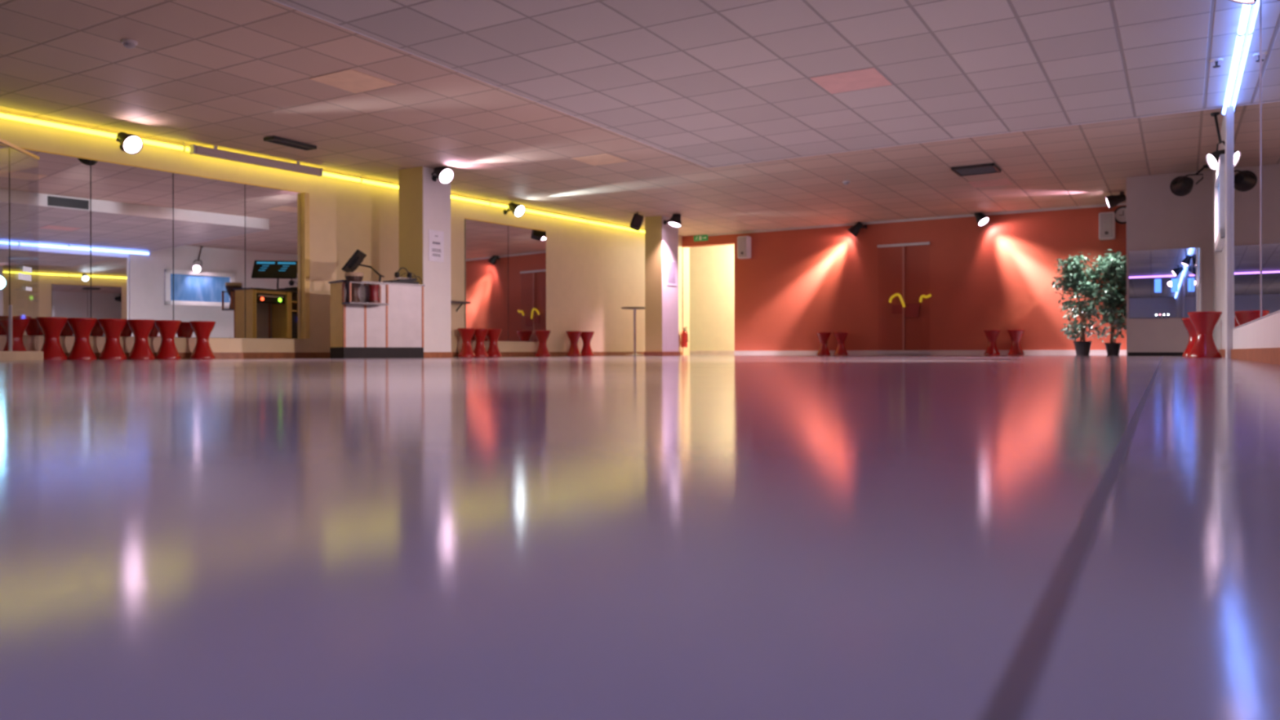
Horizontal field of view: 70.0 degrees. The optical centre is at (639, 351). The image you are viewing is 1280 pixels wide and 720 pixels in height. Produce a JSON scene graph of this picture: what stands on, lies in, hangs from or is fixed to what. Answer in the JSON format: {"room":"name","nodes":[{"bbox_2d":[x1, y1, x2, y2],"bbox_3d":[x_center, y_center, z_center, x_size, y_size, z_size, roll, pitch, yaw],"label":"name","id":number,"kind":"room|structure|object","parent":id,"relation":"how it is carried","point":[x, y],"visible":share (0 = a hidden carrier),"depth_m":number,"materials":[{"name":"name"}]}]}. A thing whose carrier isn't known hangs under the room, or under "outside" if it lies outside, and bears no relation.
{"room":"dance studio","nodes":[
{"label":"dance studio","id":0,"kind":"room"},
{"bbox_2d":[0,275,6,289],"bbox_3d":[-6.346,-0.341,9.011,0.222,0.848,0.220,0,0,31],"label":"lamp","id":1,"kind":"object","parent":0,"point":[2,281],"visible":0.66,"depth_m":9.03,"materials":[{"name":"white glass"}]},
{"bbox_2d":[0,111,689,355],"bbox_3d":[-9.185,-1.268,6.684,0.199,2.714,34.860,0,0,36],"label":"wall","id":2,"kind":"structure","parent":0,"point":[593,271],"depth_m":13.82,"materials":[{"name":"beige paint"}]},
{"bbox_2d":[0,144,8,335],"bbox_3d":[-7.054,-1.198,9.442,0.033,2.036,0.923,0,0,36],"label":"mirror panel","id":3,"kind":"object","parent":2,"relation":"attached to","point":[4,149],"visible":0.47,"depth_m":9.77,"materials":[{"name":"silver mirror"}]},
{"bbox_2d":[8,146,90,336],"bbox_3d":[-6.544,-1.199,10.146,0.033,2.036,0.812,0,0,36],"label":"mirror panel","id":4,"kind":"object","parent":2,"relation":"attached to","point":[50,216],"visible":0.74,"depth_m":10.11,"materials":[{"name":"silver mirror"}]},
{"bbox_2d":[115,132,142,154],"bbox_3d":[-5.924,-2.368,10.483,0.256,0.268,0.683,0,0,-44],"label":"spotlight","id":5,"kind":"object","parent":2,"relation":"attached to","point":[131,144],"visible":1,"depth_m":10.29,"materials":[{"name":"black metal"}]},
{"bbox_2d":[89,158,173,337],"bbox_3d":[-6.029,-1.200,10.857,0.033,2.036,0.943,0,0,36],"label":"mirror panel","id":6,"kind":"object","parent":2,"relation":"attached to","point":[131,206],"visible":0.91,"depth_m":10.81,"materials":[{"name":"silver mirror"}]},
{"bbox_2d":[172,171,244,337],"bbox_3d":[-5.475,-1.202,11.621,0.033,2.036,0.943,0,0,36],"label":"mirror panel","id":7,"kind":"object","parent":2,"relation":"attached to","point":[209,213],"visible":0.9,"depth_m":11.60,"materials":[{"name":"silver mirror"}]},
{"bbox_2d":[244,182,300,338],"bbox_3d":[-4.957,-1.203,12.337,0.033,2.036,0.822,0,0,36],"label":"mirror panel","id":8,"kind":"object","parent":2,"relation":"attached to","point":[272,215],"visible":1,"depth_m":12.30,"materials":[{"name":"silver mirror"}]},
{"bbox_2d":[300,192,309,338],"bbox_3d":[-4.652,-1.195,12.677,0.110,2.020,0.075,0,0,36],"label":"wall panel","id":9,"kind":"object","parent":2,"relation":"attached to","point":[304,197],"visible":1,"depth_m":12.65,"materials":[{"name":"yellow laminate"}]},
{"bbox_2d":[64,351,683,359],"bbox_3d":[-9.197,0.052,6.519,0.070,0.075,34.547,0,0,36],"label":"baseboard","id":10,"kind":"structure","parent":2,"relation":"attached to","point":[184,355],"depth_m":12.61,"materials":[{"name":"brown wood"}]},
{"bbox_2d":[450,300,471,311],"bbox_3d":[-3.028,-0.743,14.846,0.208,0.161,0.560,0,0,36],"label":"wall ledge","id":11,"kind":"object","parent":2,"relation":"attached to","point":[451,301],"visible":0.52,"depth_m":14.88,"materials":[{"name":"black metal"}]},
{"bbox_2d":[464,217,507,341],"bbox_3d":[-2.612,-1.208,15.573,0.033,2.036,1.003,0,0,36],"label":"mirror panel","id":12,"kind":"object","parent":2,"relation":"attached to","point":[486,242],"visible":0.9,"depth_m":15.54,"materials":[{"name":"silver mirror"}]},
{"bbox_2d":[503,202,524,217],"bbox_3d":[-2.198,-2.440,15.736,0.248,0.273,0.527,0,0,-43],"label":"spotlight","id":13,"kind":"object","parent":2,"relation":"attached to","point":[518,210],"visible":1,"depth_m":15.61,"materials":[{"name":"black metal"}]},
{"bbox_2d":[507,224,546,341],"bbox_3d":[-2.026,-1.209,16.382,0.033,2.036,0.993,0,0,36],"label":"mirror panel","id":14,"kind":"object","parent":2,"relation":"attached to","point":[526,246],"visible":0.9,"depth_m":16.34,"materials":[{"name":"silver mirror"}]},
{"bbox_2d":[680,326,688,347],"bbox_3d":[1.010,-0.333,20.374,0.186,0.462,0.157,0,0,31],"label":"fire extinguisher","id":15,"kind":"object","parent":2,"relation":"attached to","point":[684,335],"visible":1,"depth_m":20.32,"materials":[{"name":"red metal"}]},
{"bbox_2d":[398,166,451,351],"bbox_3d":[-3.082,-1.274,13.101,0.470,2.700,0.570,0,0,31],"label":"pillar","id":16,"kind":"structure","parent":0,"point":[424,203],"depth_m":12.90,"materials":[{"name":"white paint"}]},
{"bbox_2d":[428,229,444,262],"bbox_3d":[-2.889,-1.504,12.957,0.011,0.440,0.300,0,0,31],"label":"notice","id":17,"kind":"object","parent":16,"relation":"attached to","point":[436,238],"visible":1,"depth_m":12.95,"materials":[{"name":"paper"}]},
{"bbox_2d":[431,167,453,184],"bbox_3d":[-2.785,-2.486,12.823,0.358,0.279,0.269,0,0,31],"label":"spotlight","id":18,"kind":"object","parent":16,"relation":"attached to","point":[445,175],"visible":0.99,"depth_m":12.75,"materials":[{"name":"black metal"}]},
{"bbox_2d":[0,0,1223,235],"bbox_3d":[-3.145,-2.687,4.893,14.500,0.200,39.500,0,0,31],"label":"ceiling","id":19,"kind":"structure","parent":0,"point":[228,75],"depth_m":10.80,"materials":[{"name":"beige tile"}]},
{"bbox_2d":[120,38,137,48],"bbox_3d":[-4.247,-2.557,7.597,0.121,0.057,0.121,0,0,31],"label":"smoke detector","id":20,"kind":"object","parent":19,"relation":"attached to","point":[128,43],"visible":1,"depth_m":7.57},
{"bbox_2d":[189,144,322,176],"bbox_3d":[-4.973,-2.517,11.956,0.110,0.155,1.822,0,0,36],"label":"air vent","id":21,"kind":"object","parent":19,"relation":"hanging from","point":[193,148],"visible":1,"depth_m":11.85,"materials":[{"name":"metal"}]},
{"bbox_2d":[263,135,316,151],"bbox_3d":[-4.295,-2.565,11.233,0.190,0.040,0.630,0,0,31],"label":"ceiling vent","id":22,"kind":"object","parent":19,"relation":"in","point":[275,140],"visible":1,"depth_m":11.19,"materials":[{"name":"black metal"}]},
{"bbox_2d":[0,113,644,232],"bbox_3d":[-4.851,-2.529,12.295,0.060,0.108,18.299,0,0,36],"label":"tube","id":23,"kind":"object","parent":19,"relation":"attached to","point":[183,148],"visible":0.78,"depth_m":12.84,"materials":[{"name":"glass"}]},
{"bbox_2d":[309,68,396,93],"bbox_3d":[-2.743,-2.586,8.738,0.565,0.006,0.565,0,0,31],"label":"tile","id":24,"kind":"structure","parent":19,"relation":"attached to","point":[350,80],"depth_m":8.71,"materials":[{"name":"tile"}]},
{"bbox_2d":[571,153,629,165],"bbox_3d":[-0.535,-2.591,12.312,0.565,0.006,0.565,0,0,31],"label":"tile","id":25,"kind":"structure","parent":19,"relation":"attached to","point":[605,158],"depth_m":12.29,"materials":[{"name":"tile"}]},
{"bbox_2d":[630,212,643,231],"bbox_3d":[-0.060,-2.421,16.961,0.249,0.346,0.261,0,0,1],"label":"loudspeaker","id":26,"kind":"object","parent":19,"relation":"hanging from","point":[636,223],"visible":1,"depth_m":16.87,"materials":[{"name":"black plastic"}]},
{"bbox_2d":[632,214,643,226],"bbox_3d":[-0.043,-2.426,16.862,0.193,0.238,0.059,0,0,6],"label":"grille","id":27,"kind":"object","parent":26,"relation":"attached to","point":[637,219],"depth_m":16.86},
{"bbox_2d":[663,213,681,227],"bbox_3d":[0.623,-2.506,17.283,0.262,0.316,0.468,0,0,-18],"label":"spotlight","id":28,"kind":"object","parent":19,"relation":"attached to","point":[674,221],"visible":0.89,"depth_m":17.13,"materials":[{"name":"black metal"}]},
{"bbox_2d":[275,0,1251,167],"bbox_3d":[-3.451,-2.497,-1.237,5.942,0.219,26.950,0,0,31],"label":"ceiling","id":29,"kind":"structure","parent":19,"relation":"attached to","point":[708,83],"depth_m":7.45,"materials":[{"name":"tile"}]},
{"bbox_2d":[271,0,708,168],"bbox_3d":[-6.010,-2.480,0.285,0.012,0.203,26.950,0,0,31],"label":"trim","id":30,"kind":"structure","parent":29,"relation":"attached to","point":[272,0],"depth_m":7.77,"materials":[{"name":"white paint"}]},
{"bbox_2d":[809,67,892,93],"bbox_3d":[1.874,-2.397,8.086,0.565,0.006,0.565,0,0,31],"label":"tile","id":31,"kind":"structure","parent":29,"relation":"attached to","point":[870,77],"depth_m":8.07,"materials":[{"name":"tile"}]},
{"bbox_2d":[708,106,1222,168],"bbox_3d":[3.333,-2.499,10.413,5.690,0.203,0.012,0,0,31],"label":"trim","id":32,"kind":"structure","parent":29,"relation":"attached to","point":[1221,107],"depth_m":10.14,"materials":[{"name":"white paint"}]},
{"bbox_2d":[1209,57,1223,67],"bbox_3d":[4.752,-2.377,7.526,0.100,0.056,0.100,0,0,31],"label":"sprinkler","id":33,"kind":"object","parent":29,"relation":"attached to","point":[1216,61],"visible":1,"depth_m":7.51,"materials":[{"name":"metal"}]},
{"bbox_2d":[1229,0,1257,4],"bbox_3d":[3.413,-2.188,5.178,0.203,0.442,0.209,0,0,-11],"label":"spotlight","id":34,"kind":"object","parent":29,"relation":"attached to","point":[1241,2],"visible":1,"depth_m":5.21,"materials":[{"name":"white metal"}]},
{"bbox_2d":[842,180,849,184],"bbox_3d":[3.143,-2.575,13.917,0.110,0.052,0.110,0,0,31],"label":"smoke detector","id":35,"kind":"object","parent":19,"relation":"attached to","point":[846,182],"visible":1,"depth_m":13.88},
{"bbox_2d":[951,162,1000,176],"bbox_3d":[4.772,-2.584,12.959,0.570,0.040,0.570,0,0,31],"label":"ceiling vent","id":36,"kind":"object","parent":19,"relation":"in","point":[987,168],"visible":1,"depth_m":12.89,"materials":[{"name":"black metal"}]},
{"bbox_2d":[968,177,1013,187],"bbox_3d":[5.406,-2.603,14.083,0.565,0.006,0.565,0,0,31],"label":"tile","id":37,"kind":"structure","parent":19,"relation":"attached to","point":[997,182],"depth_m":14.07,"materials":[{"name":"tile"}]},
{"bbox_2d":[1105,191,1126,208],"bbox_3d":[7.758,-2.485,14.893,0.308,0.297,0.258,0,0,31],"label":"spotlight","id":38,"kind":"object","parent":19,"relation":"attached to","point":[1112,201],"visible":1,"depth_m":14.83,"materials":[{"name":"black metal"}]},
{"bbox_2d":[1169,164,1208,196],"bbox_3d":[7.709,-2.421,12.781,0.468,0.437,0.280,0,0,14],"label":"spotlight","id":39,"kind":"object","parent":19,"relation":"attached to","point":[1180,186],"visible":1,"depth_m":12.78,"materials":[{"name":"black metal"}]},
{"bbox_2d":[1205,111,1225,169],"bbox_3d":[6.282,-2.295,9.863,0.300,0.644,0.266,0,0,31],"label":"spotlight","id":40,"kind":"object","parent":19,"relation":"hanging from","point":[1211,158],"visible":0.7,"depth_m":9.88,"materials":[{"name":"black metal"}]},
{"bbox_2d":[0,355,1279,719],"bbox_3d":[-3.139,0.127,4.893,14.500,0.100,39.500,0,0,31],"label":"floor","id":41,"kind":"structure","parent":0,"point":[618,537],"depth_m":0.34,"materials":[{"name":"laminate"}]},
{"bbox_2d":[0,315,31,351],"bbox_3d":[-6.610,-0.147,9.655,0.298,0.462,0.298,0,0,31],"label":"stool","id":42,"kind":"object","parent":41,"relation":"on","point":[20,323],"visible":0.73,"depth_m":9.59,"materials":[{"name":"red plastic"}]},
{"bbox_2d":[0,137,43,360],"bbox_3d":[-5.992,-0.953,8.649,0.100,2.070,1.331,0,0,-12],"label":"glass screen","id":43,"kind":"object","parent":41,"relation":"on","point":[10,355],"visible":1,"depth_m":8.83,"materials":[{"name":"clear glass"}]},
{"bbox_2d":[35,316,67,359],"bbox_3d":[-6.402,-0.148,9.943,0.298,0.462,0.298,0,0,-25],"label":"stool","id":44,"kind":"object","parent":41,"relation":"on","point":[51,327],"visible":0.96,"depth_m":9.87,"materials":[{"name":"red plastic"}]},
{"bbox_2d":[66,317,97,359],"bbox_3d":[-6.224,-0.148,10.188,0.298,0.462,0.298,0,0,5],"label":"stool","id":45,"kind":"object","parent":41,"relation":"on","point":[82,328],"visible":0.94,"depth_m":10.11,"materials":[{"name":"red plastic"}]},
{"bbox_2d":[97,318,127,359],"bbox_3d":[-6.034,-0.148,10.450,0.298,0.462,0.298,0,0,9],"label":"stool","id":46,"kind":"object","parent":41,"relation":"on","point":[112,328],"visible":0.97,"depth_m":10.37,"materials":[{"name":"red plastic"}]},
{"bbox_2d":[127,319,155,359],"bbox_3d":[-5.847,-0.149,10.709,0.298,0.462,0.298,0,0,18],"label":"stool","id":47,"kind":"object","parent":41,"relation":"on","point":[141,329],"visible":1,"depth_m":10.63,"materials":[{"name":"red plastic"}]},
{"bbox_2d":[155,320,182,359],"bbox_3d":[-5.665,-0.149,10.959,0.298,0.462,0.298,0,0,29],"label":"stool","id":48,"kind":"object","parent":41,"relation":"on","point":[167,329],"visible":0.98,"depth_m":10.88,"materials":[{"name":"red plastic"}]},
{"bbox_2d":[189,320,215,358],"bbox_3d":[-5.413,-0.150,11.306,0.298,0.462,0.298,0,0,-32],"label":"stool","id":49,"kind":"object","parent":41,"relation":"on","point":[202,330],"visible":0.94,"depth_m":11.22,"materials":[{"name":"red plastic"}]},
{"bbox_2d":[328,280,424,358],"bbox_3d":[-3.449,-0.424,12.186,1.215,1.002,0.618,0,0,-45],"label":"counter","id":50,"kind":"object","parent":41,"relation":"on","point":[393,326],"visible":0.94,"depth_m":12.05,"materials":[{"name":"white laminate"}]},
{"bbox_2d":[344,271,363,302],"bbox_3d":[-3.663,-0.825,11.701,0.233,0.382,0.230,0,0,-45],"label":"drum","id":51,"kind":"object","parent":50,"relation":"on","point":[349,276],"visible":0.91,"depth_m":11.64,"materials":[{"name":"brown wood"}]},
{"bbox_2d":[344,283,378,302],"bbox_3d":[-3.624,-0.752,11.882,0.520,0.250,0.012,0,0,-45],"label":"shelf","id":52,"kind":"object","parent":50,"relation":"attached to","point":[363,291],"depth_m":11.88,"materials":[{"name":"grey"}]},
{"bbox_2d":[341,248,384,281],"bbox_3d":[-3.699,-1.136,12.298,0.511,0.427,0.620,0,0,-8],"label":"monitor","id":53,"kind":"object","parent":50,"relation":"on","point":[355,260],"visible":0.93,"depth_m":12.17,"materials":[{"name":"black plastic"}]},
{"bbox_2d":[342,302,388,306],"bbox_3d":[-3.549,-0.623,11.807,0.540,0.022,0.220,0,0,-45],"label":"display shelf","id":54,"kind":"object","parent":50,"relation":"attached to","point":[344,304],"depth_m":11.78,"materials":[{"name":"wood"}]},
{"bbox_2d":[367,282,379,302],"bbox_3d":[-3.463,-0.768,11.883,0.152,0.267,0.152,0,0,-45],"label":"drum","id":55,"kind":"object","parent":50,"relation":"on","point":[373,288],"visible":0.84,"depth_m":11.83,"materials":[{"name":"brown wood"}]},
{"bbox_2d":[328,280,424,286],"bbox_3d":[-3.522,-0.913,12.268,1.200,0.025,0.400,0,0,-45],"label":"countertop","id":56,"kind":"structure","parent":50,"relation":"on","point":[340,281],"depth_m":12.18,"materials":[{"name":"laminate"}]},
{"bbox_2d":[382,276,418,284],"bbox_3d":[-3.277,-0.972,12.511,0.420,0.092,0.260,0,0,-45],"label":"mixer","id":57,"kind":"object","parent":50,"relation":"on","point":[411,281],"visible":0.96,"depth_m":12.44,"materials":[{"name":"black plastic"}]},
{"bbox_2d":[394,266,412,278],"bbox_3d":[-3.249,-1.090,12.540,0.230,0.151,0.084,0,0,-45],"label":"headphones","id":58,"kind":"object","parent":57,"relation":"on","point":[397,274],"visible":0.98,"depth_m":12.49,"materials":[{"name":"black plastic"}]},
{"bbox_2d":[394,271,399,277],"bbox_3d":[-3.316,-1.056,12.473,0.040,0.084,0.084,0,0,-45],"label":"ear cup","id":59,"kind":"object","parent":58,"relation":"on","point":[397,274],"depth_m":12.45,"materials":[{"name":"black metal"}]},
{"bbox_2d":[406,272,412,278],"bbox_3d":[-3.181,-1.056,12.607,0.040,0.084,0.084,0,0,-45],"label":"ear cup","id":60,"kind":"object","parent":58,"relation":"on","point":[409,274],"depth_m":12.58,"materials":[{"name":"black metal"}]},
{"bbox_2d":[400,271,422,284],"bbox_3d":[-3.143,-0.957,12.540,0.341,0.286,0.051,0,0,-38],"label":"cable","id":61,"kind":"object","parent":57,"relation":"attached to","point":[407,272],"visible":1,"depth_m":12.55,"materials":[{"name":"black rubber"}]},
{"bbox_2d":[423,351,453,357],"bbox_3d":[-3.079,0.039,13.101,0.500,0.075,0.600,0,0,31],"label":"baseboard","id":62,"kind":"structure","parent":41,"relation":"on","point":[426,354],"depth_m":12.97,"materials":[{"name":"brown wood"}]},
{"bbox_2d":[457,328,475,356],"bbox_3d":[-2.824,-0.155,14.880,0.298,0.462,0.298,0,0,21],"label":"stool","id":63,"kind":"object","parent":41,"relation":"on","point":[466,335],"visible":1,"depth_m":14.79,"materials":[{"name":"red plastic"}]},
{"bbox_2d":[473,328,488,356],"bbox_3d":[-2.649,-0.155,15.121,0.298,0.462,0.298,0,0,34],"label":"stool","id":64,"kind":"object","parent":41,"relation":"on","point":[480,334],"visible":0.81,"depth_m":15.04,"materials":[{"name":"red plastic"}]},
{"bbox_2d":[486,328,502,356],"bbox_3d":[-2.468,-0.156,15.371,0.298,0.462,0.298,0,0,24],"label":"stool","id":65,"kind":"object","parent":41,"relation":"on","point":[493,335],"visible":0.83,"depth_m":15.29,"materials":[{"name":"red plastic"}]},
{"bbox_2d":[533,329,551,355],"bbox_3d":[-1.744,-0.157,16.370,0.298,0.462,0.298,0,0,-44],"label":"stool","id":66,"kind":"object","parent":41,"relation":"on","point":[542,335],"visible":0.98,"depth_m":16.29,"materials":[{"name":"red plastic"}]},
{"bbox_2d":[565,331,582,355],"bbox_3d":[-1.235,-0.158,17.075,0.298,0.462,0.298,0,0,19],"label":"stool","id":67,"kind":"object","parent":41,"relation":"on","point":[573,336],"visible":1,"depth_m":16.99,"materials":[{"name":"red plastic"}]},
{"bbox_2d":[580,331,594,355],"bbox_3d":[-1.015,-0.159,17.377,0.298,0.462,0.298,0,0,15],"label":"stool","id":68,"kind":"object","parent":41,"relation":"on","point":[586,336],"visible":0.87,"depth_m":17.29,"materials":[{"name":"red plastic"}]},
{"bbox_2d":[621,306,644,355],"bbox_3d":[-0.103,-0.407,18.155,0.560,0.955,0.560,0,0,31],"label":"bar table","id":69,"kind":"object","parent":41,"relation":"on","point":[634,308],"visible":0.88,"depth_m":18.13,"materials":[{"name":"silver metal"}]},
{"bbox_2d":[644,351,679,355],"bbox_3d":[0.429,0.032,17.757,0.410,0.075,0.690,0,0,31],"label":"baseboard","id":70,"kind":"structure","parent":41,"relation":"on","point":[646,353],"depth_m":17.50,"materials":[{"name":"brown wood"}]},
{"bbox_2d":[816,332,831,355],"bbox_3d":[3.721,-0.169,18.498,0.298,0.462,0.298,0,0,-42],"label":"stool","id":71,"kind":"object","parent":41,"relation":"on","point":[823,337],"visible":1,"depth_m":18.41,"materials":[{"name":"red plastic"}]},
{"bbox_2d":[833,332,848,355],"bbox_3d":[4.030,-0.169,18.314,0.298,0.462,0.298,0,0,-21],"label":"stool","id":72,"kind":"object","parent":41,"relation":"on","point":[841,337],"visible":1,"depth_m":18.23,"materials":[{"name":"red plastic"}]},
{"bbox_2d":[983,329,1000,355],"bbox_3d":[6.497,-0.175,16.847,0.298,0.462,0.298,0,0,9],"label":"stool","id":73,"kind":"object","parent":41,"relation":"on","point":[992,335],"visible":1,"depth_m":16.77,"materials":[{"name":"red plastic"}]},
{"bbox_2d":[1007,329,1024,355],"bbox_3d":[6.849,-0.175,16.637,0.298,0.462,0.298,0,0,-8],"label":"stool","id":74,"kind":"object","parent":41,"relation":"on","point":[1015,335],"visible":1,"depth_m":16.55,"materials":[{"name":"red plastic"}]},
{"bbox_2d":[979,355,1163,719],"bbox_3d":[1.598,0.071,2.831,0.007,0.010,22.502,0,0,30],"label":"floor stripe","id":75,"kind":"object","parent":41,"relation":"on","point":[1011,700],"depth_m":0.24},
{"bbox_2d":[1051,252,1119,355],"bbox_3d":[7.679,-0.839,15.793,1.045,1.785,1.111,0,0,19],"label":"potted tree","id":76,"kind":"object","parent":41,"relation":"on","point":[1073,272],"visible":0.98,"depth_m":15.71,"materials":[{"name":"green plant"}]},
{"bbox_2d":[1087,248,1126,355],"bbox_3d":[8.032,-0.864,15.683,0.739,1.834,0.957,0,0,31],"label":"potted tree","id":77,"kind":"object","parent":41,"relation":"on","point":[1117,277],"visible":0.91,"depth_m":15.59,"materials":[{"name":"green plant"}]},
{"bbox_2d":[1181,317,1196,356],"bbox_3d":[6.630,-0.175,10.891,0.298,0.462,0.298,0,0,-42],"label":"stool","id":78,"kind":"object","parent":41,"relation":"on","point":[1191,330],"visible":0.38,"depth_m":10.86,"materials":[{"name":"red plastic"}]},
{"bbox_2d":[1187,311,1222,357],"bbox_3d":[5.655,-0.173,9.144,0.298,0.462,0.298,0,0,13],"label":"stool","id":79,"kind":"object","parent":41,"relation":"on","point":[1204,322],"visible":0.94,"depth_m":9.07,"materials":[{"name":"red plastic"}]},
{"bbox_2d":[644,215,678,351],"bbox_3d":[0.427,-1.281,17.757,0.380,2.700,0.660,0,0,31],"label":"pillar","id":80,"kind":"structure","parent":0,"point":[661,240],"depth_m":17.51,"materials":[{"name":"white paint"}]},
{"bbox_2d":[666,259,675,285],"bbox_3d":[0.615,-1.531,17.691,0.011,0.480,0.360,0,0,31],"label":"notice","id":81,"kind":"object","parent":80,"relation":"attached to","point":[671,264],"visible":1,"depth_m":17.67,"materials":[{"name":"paper"}]},
{"bbox_2d":[688,244,734,351],"bbox_3d":[2.317,-1.285,21.892,4.800,2.700,0.200,0,0,31],"label":"wall","id":82,"kind":"structure","parent":0,"point":[712,268],"depth_m":22.11,"materials":[{"name":"paint"}]},
{"bbox_2d":[689,350,734,355],"bbox_3d":[2.218,0.015,21.819,4.300,0.100,0.030,0,0,31],"label":"baseboard","id":83,"kind":"structure","parent":82,"relation":"attached to","point":[712,352],"depth_m":22.06,"materials":[{"name":"wood"}]},
{"bbox_2d":[682,204,1126,351],"bbox_3d":[4.735,-1.290,18.359,9.170,2.700,0.200,0,0,31],"label":"wall","id":84,"kind":"structure","parent":0,"point":[795,285],"depth_m":17.82,"materials":[{"name":"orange paint"}]},
{"bbox_2d":[693,235,707,241],"bbox_3d":[1.348,-2.523,20.229,0.340,0.125,0.047,0,0,31],"label":"exit sign","id":85,"kind":"object","parent":84,"relation":"attached to","point":[698,237],"visible":1,"depth_m":20.21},
{"bbox_2d":[737,235,751,258],"bbox_3d":[2.234,-2.245,19.606,0.250,0.470,0.212,0,0,31],"label":"wall speaker","id":86,"kind":"object","parent":84,"relation":"attached to","point":[744,242],"visible":1,"depth_m":19.52},
{"bbox_2d":[737,236,746,257],"bbox_3d":[2.185,-2.245,19.522,0.200,0.420,0.008,0,0,31],"label":"grille","id":87,"kind":"object","parent":86,"relation":"attached to","point":[742,241],"depth_m":19.51,"materials":[{"name":"plastic"}]},
{"bbox_2d":[847,222,866,236],"bbox_3d":[4.362,-2.464,18.343,0.364,0.304,0.282,0,0,31],"label":"spotlight","id":88,"kind":"object","parent":84,"relation":"attached to","point":[854,229],"visible":1,"depth_m":18.27,"materials":[{"name":"black metal"}]},
{"bbox_2d":[876,241,931,354],"bbox_3d":[5.168,-1.046,17.899,1.074,2.170,0.128,0,0,31],"label":"door","id":89,"kind":"structure","parent":84,"relation":"in","point":[912,310],"depth_m":17.93,"materials":[{"name":"wood"}]},
{"bbox_2d":[695,202,1126,235],"bbox_3d":[5.116,-2.585,17.997,9.000,0.040,0.030,0,0,31],"label":"trim","id":90,"kind":"structure","parent":84,"relation":"attached to","point":[1122,203],"depth_m":17.78,"materials":[{"name":"metal"}]},
{"bbox_2d":[733,350,1126,355],"bbox_3d":[5.335,0.014,17.876,7.650,0.090,0.030,0,0,31],"label":"baseboard","id":91,"kind":"structure","parent":84,"relation":"attached to","point":[850,352],"depth_m":17.55,"materials":[{"name":"wood"}]},
{"bbox_2d":[973,212,989,226],"bbox_3d":[6.399,-2.507,17.097,0.251,0.310,0.303,0,0,7],"label":"spotlight","id":92,"kind":"object","parent":84,"relation":"attached to","point":[982,220],"visible":0.91,"depth_m":17.04,"materials":[{"name":"black metal"}]},
{"bbox_2d":[1098,211,1115,240],"bbox_3d":[8.207,-2.212,16.052,0.250,0.470,0.212,0,0,31],"label":"wall speaker","id":93,"kind":"object","parent":84,"relation":"attached to","point":[1106,220],"visible":1,"depth_m":15.97},
{"bbox_2d":[1100,213,1112,237],"bbox_3d":[8.158,-2.212,15.969,0.200,0.420,0.008,0,0,31],"label":"grille","id":94,"kind":"object","parent":93,"relation":"attached to","point":[1106,219],"depth_m":15.97,"materials":[{"name":"plastic"}]},
{"bbox_2d":[1114,205,1126,224],"bbox_3d":[8.461,-2.398,15.990,0.310,0.310,0.060,0,0,31],"label":"wall clock","id":95,"kind":"object","parent":84,"relation":"attached to","point":[1120,212],"visible":0.59,"depth_m":16.00,"materials":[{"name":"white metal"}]},
{"bbox_2d":[1126,169,1213,355],"bbox_3d":[8.548,-1.305,14.549,1.280,2.714,2.850,0,0,31],"label":"wall","id":96,"kind":"structure","parent":0,"point":[1157,218],"depth_m":13.39,"materials":[{"name":"paint"}]},
{"bbox_2d":[1128,351,1183,355],"bbox_3d":[7.757,0.029,13.351,1.100,0.050,0.030,0,0,31],"label":"baseboard","id":97,"kind":"structure","parent":96,"relation":"attached to","point":[1180,353],"depth_m":13.43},
{"bbox_2d":[1128,247,1201,318],"bbox_3d":[7.684,-1.006,13.386,0.933,1.009,0.027,0,0,30],"label":"wall mirror","id":98,"kind":"object","parent":96,"relation":"attached to","point":[1163,282],"visible":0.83,"depth_m":13.38,"materials":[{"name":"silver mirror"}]},
{"bbox_2d":[1213,3,1279,349],"bbox_3d":[0.497,-1.288,-0.239,0.200,2.714,32.702,0,0,30],"label":"wall","id":99,"kind":"structure","parent":0,"point":[1264,332],"depth_m":8.17,"materials":[{"name":"white paint"}]},
{"bbox_2d":[1213,153,1225,252],"bbox_3d":[6.320,-1.583,9.939,0.070,0.840,1.650,0,0,30],"label":"wall screen","id":100,"kind":"object","parent":99,"relation":"attached to","point":[1220,179],"visible":0.79,"depth_m":9.42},
{"bbox_2d":[1217,181,1219,232],"bbox_3d":[6.333,-1.583,9.931,0.040,0.660,1.450,0,0,30],"label":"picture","id":101,"kind":"object","parent":100,"relation":"attached to","point":[1218,181],"depth_m":10.20},
{"bbox_2d":[1225,106,1232,358],"bbox_3d":[5.638,-1.122,8.700,0.095,2.360,0.380,0,0,31],"label":"trim","id":102,"kind":"structure","parent":99,"relation":"attached to","point":[1228,332],"depth_m":8.56,"materials":[{"name":"white paint"}]},
{"bbox_2d":[1221,4,1250,115],"bbox_3d":[-0.891,-2.345,-2.323,0.060,0.094,26.125,0,0,30],"label":"tube","id":103,"kind":"object","parent":99,"relation":"attached to","point":[1241,32],"visible":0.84,"depth_m":7.09,"materials":[{"name":"glass"}]},
{"bbox_2d":[1229,0,1262,328],"bbox_3d":[4.632,-1.210,7.016,0.021,2.000,3.508,0,0,30],"label":"mirror panel","id":104,"kind":"object","parent":99,"relation":"attached to","point":[1245,199],"visible":0.92,"depth_m":6.59,"materials":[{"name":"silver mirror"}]},
{"bbox_2d":[1217,347,1279,364],"bbox_3d":[0.176,0.027,-0.628,0.065,0.085,31.701,0,0,30],"label":"baseboard","id":105,"kind":"structure","parent":99,"relation":"attached to","point":[1266,355],"depth_m":5.72,"materials":[{"name":"brown wood"}]},
{"bbox_2d":[1259,0,1279,317],"bbox_3d":[2.842,-1.206,3.967,0.021,2.000,3.478,0,0,30],"label":"mirror panel","id":106,"kind":"object","parent":99,"relation":"attached to","point":[1269,10],"visible":1,"depth_m":4.93,"materials":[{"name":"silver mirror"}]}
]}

